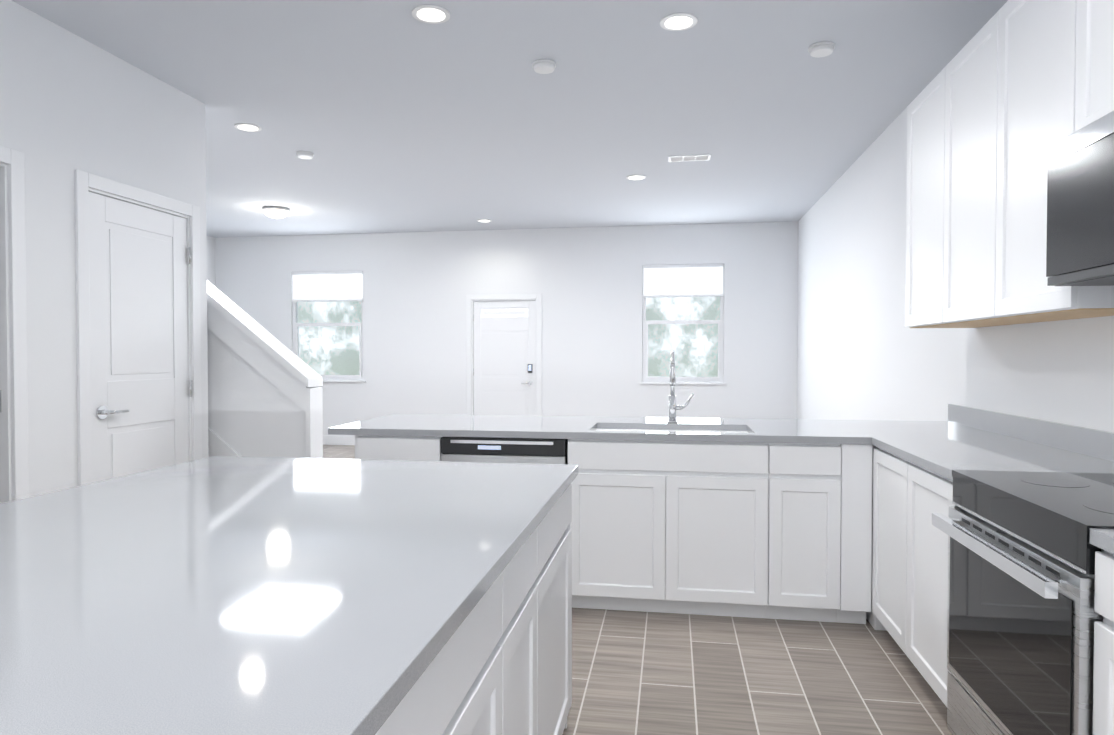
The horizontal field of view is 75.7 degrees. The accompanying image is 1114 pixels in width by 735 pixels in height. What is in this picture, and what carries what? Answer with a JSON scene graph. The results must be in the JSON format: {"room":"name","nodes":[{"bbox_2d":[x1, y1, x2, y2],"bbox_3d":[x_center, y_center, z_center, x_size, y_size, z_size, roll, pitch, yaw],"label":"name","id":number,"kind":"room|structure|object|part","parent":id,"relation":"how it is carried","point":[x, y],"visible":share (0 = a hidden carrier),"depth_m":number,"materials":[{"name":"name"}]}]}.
{"room":"kitchen","nodes":[
{"label":"kitchen","id":0,"kind":"room"},
{"bbox_2d":[0,0,208,500],"bbox_3d":[-3.016,-0.231,1.436,0.120,3.000,7.072,0,1,9],"label":"wall","id":1,"kind":"structure","parent":0,"point":[70,102],"depth_m":3.76,"materials":[{"name":"white paint"}]},
{"bbox_2d":[0,390,1,412],"bbox_3d":[-3.153,0.132,3.486,0.967,2.175,0.077,0,1,9],"label":"hall door","id":2,"kind":"structure","parent":1,"relation":"in","point":[0,401],"depth_m":3.45,"materials":[{"name":"white paint"}]},
{"bbox_2d":[0,145,28,502],"bbox_3d":[-2.755,0.100,3.013,0.139,2.280,1.064,0,1,9],"label":"door frame","id":3,"kind":"structure","parent":1,"relation":"attached to","point":[14,477],"depth_m":3.46,"materials":[{"name":"white paint"}]},
{"bbox_2d":[74,169,201,485],"bbox_3d":[-2.542,0.075,4.342,0.139,2.280,1.003,0,1,9],"label":"door frame","id":4,"kind":"structure","parent":1,"relation":"attached to","point":[83,181],"depth_m":3.98,"materials":[{"name":"white paint"}]},
{"bbox_2d":[88,192,191,482],"bbox_3d":[-2.489,0.116,4.339,0.100,2.175,0.825,0,1,9],"label":"pantry door","id":5,"kind":"structure","parent":1,"relation":"in","point":[141,383],"depth_m":4.29,"materials":[{"name":"white paint"}]},
{"bbox_3d":[-2.468,0.093,4.359,0.064,1.755,0.777,0,1,9],"label":"handle","id":6,"kind":"part","parent":5,"relation":"part of","materials":[{"name":"silver metal"}]},
{"bbox_2d":[207,236,215,286],"bbox_3d":[-5.477,-0.351,7.946,0.120,3.000,5.248,0,1,9],"label":"wall","id":7,"kind":"structure","parent":0,"point":[211,269],"depth_m":10.41,"materials":[{"name":"white paint"}]},
{"bbox_2d":[207,328,313,457],"bbox_3d":[-3.155,-0.291,5.215,2.930,2.980,0.130,0,1,9],"label":"wall","id":8,"kind":"structure","parent":0,"point":[253,412],"depth_m":5.00,"materials":[{"name":"white paint"}]},
{"bbox_2d":[207,280,322,457],"bbox_3d":[-2.870,-0.320,5.169,2.425,3.040,0.210,0,1,9],"label":"stair railing","id":9,"kind":"object","parent":8,"relation":"on","point":[267,355],"visible":0.27,"depth_m":4.97,"materials":[{"name":"white paint"}]},
{"bbox_2d":[215,221,797,435],"bbox_3d":[-1.004,-0.388,9.947,8.320,3.000,0.120,0,1,9],"label":"wall","id":10,"kind":"structure","parent":0,"point":[585,282],"depth_m":9.73,"materials":[{"name":"white paint"}]},
{"bbox_2d":[292,275,365,381],"bbox_3d":[-3.279,-0.582,10.280,1.160,1.580,0.125,0,1,9],"label":"window","id":11,"kind":"structure","parent":10,"relation":"in","point":[338,377],"depth_m":10.28,"materials":[{"name":"white paint"}]},
{"bbox_2d":[292,271,362,301],"bbox_3d":[-3.283,-1.157,10.249,1.076,0.426,0.044,0,1,9],"label":"window blind","id":12,"kind":"object","parent":11,"relation":"attached to","point":[330,286],"visible":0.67,"depth_m":10.24,"materials":[{"name":"white fabric"}]},
{"bbox_2d":[323,436,354,444],"bbox_3d":[-3.128,1.042,10.246,3.800,0.130,0.014,0,1,9],"label":"baseboard","id":13,"kind":"structure","parent":10,"relation":"attached to","point":[338,440],"depth_m":10.24,"materials":[{"name":"white paint"}]},
{"bbox_2d":[466,294,541,415],"bbox_3d":[-0.719,0.053,9.900,1.060,2.120,0.138,0,1,9],"label":"door frame","id":14,"kind":"structure","parent":10,"relation":"attached to","point":[537,298],"depth_m":9.84,"materials":[{"name":"white paint"}]},
{"bbox_2d":[473,301,535,415],"bbox_3d":[-0.729,0.095,9.865,0.882,2.014,0.102,0,1,9],"label":"front door","id":15,"kind":"structure","parent":10,"relation":"in","point":[504,371],"depth_m":9.87,"materials":[{"name":"white paint"}]},
{"bbox_2d":[640,264,725,384],"bbox_3d":[1.665,-0.568,9.488,1.122,1.580,0.125,0,1,9],"label":"window","id":16,"kind":"structure","parent":10,"relation":"in","point":[684,379],"depth_m":9.49,"materials":[{"name":"white paint"}]},
{"bbox_2d":[643,264,722,297],"bbox_3d":[1.661,-1.142,9.457,1.038,0.426,0.044,0,1,9],"label":"window blind","id":17,"kind":"object","parent":16,"relation":"attached to","point":[695,280],"visible":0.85,"depth_m":9.45,"materials":[{"name":"white fabric"}]},
{"bbox_2d":[12,0,1007,237],"bbox_3d":[-1.919,-1.825,3.828,8.440,0.100,12.440,0,1,9],"label":"ceiling","id":18,"kind":"structure","parent":0,"point":[394,116],"depth_m":4.80,"materials":[{"name":"white paint"}]},
{"bbox_2d":[234,123,261,131],"bbox_3d":[-2.319,-1.800,5.381,0.190,0.008,0.190,0,1,9],"label":"recessed light","id":19,"kind":"object","parent":18,"relation":"in","point":[248,127],"visible":0.96,"depth_m":5.37,"materials":[{"name":"white plastic"}]},
{"bbox_2d":[262,206,289,218],"bbox_3d":[-3.284,-1.799,8.393,0.300,0.122,0.300,0,1,9],"label":"flush-mount light","id":20,"kind":"object","parent":18,"relation":"attached to","point":[275,212],"visible":1,"depth_m":8.30,"materials":[{"name":"white glass"}]},
{"bbox_2d":[296,151,313,158],"bbox_3d":[-2.136,-1.799,6.081,0.140,0.036,0.140,0,1,9],"label":"smoke detector","id":21,"kind":"object","parent":18,"relation":"attached to","point":[305,155],"visible":0.96,"depth_m":6.04,"materials":[{"name":"white plastic"}]},
{"bbox_2d":[412,5,449,23],"bbox_3d":[-0.631,-1.767,3.592,0.190,0.008,0.190,0,1,9],"label":"recessed light","id":22,"kind":"object","parent":18,"relation":"in","point":[432,14],"visible":1,"depth_m":3.58,"materials":[{"name":"white plastic"}]},
{"bbox_2d":[477,219,491,221],"bbox_3d":[-0.927,-1.870,9.138,0.190,0.008,0.190,0,1,9],"label":"recessed light","id":23,"kind":"object","parent":18,"relation":"in","point":[483,220],"visible":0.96,"depth_m":9.10,"materials":[{"name":"white plastic"}]},
{"bbox_2d":[532,59,555,73],"bbox_3d":[-0.075,-1.764,4.212,0.140,0.036,0.140,0,1,9],"label":"smoke detector","id":24,"kind":"object","parent":18,"relation":"attached to","point":[543,66],"visible":1,"depth_m":4.17,"materials":[{"name":"white plastic"}]},
{"bbox_2d":[626,175,645,179],"bbox_3d":[0.761,-1.828,6.903,0.190,0.008,0.190,0,1,9],"label":"recessed light","id":25,"kind":"object","parent":18,"relation":"in","point":[635,177],"visible":0.96,"depth_m":6.89,"materials":[{"name":"white plastic"}]},
{"bbox_2d":[660,13,697,30],"bbox_3d":[0.623,-1.769,3.675,0.190,0.008,0.190,0,1,9],"label":"recessed light","id":26,"kind":"object","parent":18,"relation":"in","point":[678,21],"visible":1,"depth_m":3.66,"materials":[{"name":"white plastic"}]},
{"bbox_2d":[668,154,710,161],"bbox_3d":[1.148,-1.815,6.223,0.360,0.009,0.160,0,1,9],"label":"ceiling vent","id":27,"kind":"object","parent":18,"relation":"in","point":[689,158],"visible":0.98,"depth_m":6.22,"materials":[{"name":"white plastic"}]},
{"bbox_2d":[808,41,834,57],"bbox_3d":[1.466,-1.760,3.975,0.140,0.036,0.140,0,1,9],"label":"smoke detector","id":28,"kind":"object","parent":18,"relation":"attached to","point":[821,49],"visible":0.96,"depth_m":3.94,"materials":[{"name":"white plastic"}]},
{"bbox_2d":[323,445,952,734],"bbox_3d":[-1.919,1.274,3.885,8.440,0.100,12.440,0,1,9],"label":"floor","id":29,"kind":"structure","parent":0,"point":[643,673],"depth_m":2.87,"materials":[{"name":"brown tile"}]},
{"bbox_2d":[380,568,511,734],"bbox_3d":[-0.487,0.838,1.064,0.620,0.876,0.900,0,1,9],"label":"base cabinet","id":30,"kind":"object","parent":29,"relation":"on","point":[467,691],"depth_m":1.25,"materials":[{"name":"white paint"}]},
{"bbox_2d":[0,456,577,734],"bbox_3d":[-0.916,0.389,0.730,1.396,0.034,3.820,0,1,9],"label":"countertop","id":31,"kind":"structure","parent":30,"relation":"on","point":[213,595],"depth_m":1.19,"materials":[{"name":"white stone"}]},
{"bbox_2d":[441,437,567,463],"bbox_3d":[-0.231,0.788,3.904,0.641,0.872,0.610,0,1,9],"label":"dishwasher","id":32,"kind":"object","parent":29,"relation":"on","point":[508,450],"visible":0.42,"depth_m":3.61,"materials":[{"name":"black metal"}]},
{"bbox_2d":[512,524,543,734],"bbox_3d":[-0.386,0.826,1.696,0.620,0.876,0.380,0,1,9],"label":"base cabinet","id":33,"kind":"object","parent":29,"relation":"on","point":[528,568],"depth_m":1.75,"materials":[{"name":"white paint"}]},
{"bbox_2d":[544,488,571,734],"bbox_3d":[-0.305,0.817,2.200,0.620,0.876,0.640,0,1,9],"label":"base cabinet","id":34,"kind":"object","parent":29,"relation":"on","point":[558,526],"depth_m":2.21,"materials":[{"name":"white paint"}]},
{"bbox_2d":[572,474,771,618],"bbox_3d":[0.578,0.787,3.800,0.970,0.876,0.619,0,1,9],"label":"base cabinet","id":35,"kind":"object","parent":29,"relation":"on","point":[696,544],"depth_m":3.50,"materials":[{"name":"white paint"}]},
{"bbox_2d":[328,414,1113,481],"bbox_3d":[0.460,0.338,3.460,3.368,0.034,1.892,0,1,9],"label":"countertop","id":36,"kind":"structure","parent":35,"relation":"on","point":[870,450],"depth_m":3.48,"materials":[{"name":"white stone"}]},
{"bbox_2d":[600,426,739,429],"bbox_3d":[0.598,0.433,3.780,0.828,0.192,0.428,0,1,9],"label":"sink","id":37,"kind":"object","parent":36,"relation":"in","point":[601,427],"depth_m":3.99,"materials":[{"name":"silver metal"}]},
{"bbox_2d":[668,350,693,421],"bbox_3d":[0.679,0.109,3.932,0.151,0.406,0.272,0,1,9],"label":"faucet","id":38,"kind":"object","parent":36,"relation":"on","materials":[{"name":"silver metal"}]},
{"bbox_2d":[772,478,843,622],"bbox_3d":[1.220,0.789,3.697,0.331,0.876,0.619,0,1,9],"label":"base cabinet","id":39,"kind":"object","parent":29,"relation":"on","point":[816,520],"depth_m":3.40,"materials":[{"name":"white paint"}]},
{"bbox_2d":[844,478,867,623],"bbox_3d":[1.859,0.791,3.605,0.648,0.876,0.600,0,1,9],"label":"base cabinet","id":40,"kind":"object","parent":29,"relation":"on","point":[855,489],"depth_m":3.36,"materials":[{"name":"white paint"}]},
{"bbox_2d":[868,482,903,646],"bbox_3d":[1.760,0.801,3.046,0.666,0.876,0.490,0,1,9],"label":"base cabinet","id":41,"kind":"object","parent":29,"relation":"on","point":[883,497],"depth_m":3.18,"materials":[{"name":"white paint"}]},
{"bbox_2d":[900,478,955,706],"bbox_3d":[1.683,0.810,2.563,0.666,0.876,0.490,0,1,9],"label":"base cabinet","id":42,"kind":"object","parent":29,"relation":"on","point":[923,546],"depth_m":2.67,"materials":[{"name":"white paint"}]},
{"bbox_2d":[932,470,1113,734],"bbox_3d":[1.527,0.802,1.941,0.722,0.916,0.780,0,1,9],"label":"range","id":43,"kind":"object","parent":29,"relation":"on","point":[1023,616],"visible":0.96,"depth_m":1.91,"materials":[{"name":"silver metal"}]},
{"bbox_2d":[1090,538,1113,734],"bbox_3d":[1.480,0.833,1.301,0.666,0.876,0.494,0,1,9],"label":"base cabinet","id":44,"kind":"object","parent":29,"relation":"on","point":[1103,672],"depth_m":1.55,"materials":[{"name":"white paint"}]},
{"bbox_2d":[1090,528,1113,545],"bbox_3d":[1.396,0.387,0.796,0.676,0.034,1.502,0,1,9],"label":"countertop","id":45,"kind":"structure","parent":44,"relation":"on","point":[1106,536],"depth_m":1.55,"materials":[{"name":"white stone"}]},
{"bbox_2d":[797,7,1113,432],"bbox_3d":[2.188,-0.264,3.198,0.120,3.000,12.440,0,1,9],"label":"wall","id":46,"kind":"structure","parent":0,"point":[864,352],"depth_m":5.24,"materials":[{"name":"white paint"}]},
{"bbox_2d":[905,72,940,327],"bbox_3d":[2.011,-0.806,3.572,0.346,1.190,0.546,0,1,9],"label":"upper cabinet","id":47,"kind":"object","parent":46,"relation":"attached to","point":[923,204],"depth_m":3.62,"materials":[{"name":"white paint"}]},
{"bbox_2d":[937,17,1057,327],"bbox_3d":[1.925,-0.796,3.033,0.346,1.190,0.545,0,1,9],"label":"upper cabinet","id":48,"kind":"object","parent":46,"relation":"attached to","point":[967,80],"depth_m":3.10,"materials":[{"name":"white paint"}]},
{"bbox_2d":[948,404,1113,461],"bbox_3d":[1.932,0.297,2.065,0.020,0.100,4.180,0,1,9],"label":"backsplash","id":49,"kind":"structure","parent":46,"relation":"attached to","point":[1083,440],"depth_m":3.09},
{"bbox_2d":[989,0,1113,319],"bbox_3d":[1.839,-0.786,2.495,0.346,1.190,0.545,0,1,9],"label":"upper cabinet","id":50,"kind":"object","parent":46,"relation":"attached to","point":[1010,171],"depth_m":2.59,"materials":[{"name":"white paint"}]},
{"bbox_2d":[1037,100,1113,291],"bbox_3d":[1.712,-0.471,1.957,0.422,0.440,0.559,0,1,9],"label":"microwave","id":51,"kind":"object","parent":46,"relation":"attached to","point":[1075,245],"depth_m":2.11,"materials":[{"name":"black metal"}]},
{"bbox_2d":[1073,0,1113,123],"bbox_3d":[1.765,-1.034,2.034,0.346,0.676,0.374,0,1,9],"label":"upper cabinet","id":52,"kind":"object","parent":46,"relation":"attached to","point":[1093,20],"depth_m":2.17,"materials":[{"name":"white paint"}]},
{"label":"outside","id":53,"kind":"structure","parent":0,"visible":0},
{"bbox_2d":[298,301,361,374],"bbox_3d":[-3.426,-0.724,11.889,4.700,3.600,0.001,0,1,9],"label":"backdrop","id":54,"kind":"structure","parent":53,"point":[309,345],"depth_m":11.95,"materials":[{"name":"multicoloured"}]},
{"bbox_2d":[646,297,719,376],"bbox_3d":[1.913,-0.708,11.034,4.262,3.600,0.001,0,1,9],"label":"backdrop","id":55,"kind":"structure","parent":53,"point":[683,333],"depth_m":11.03,"materials":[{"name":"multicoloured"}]}
]}

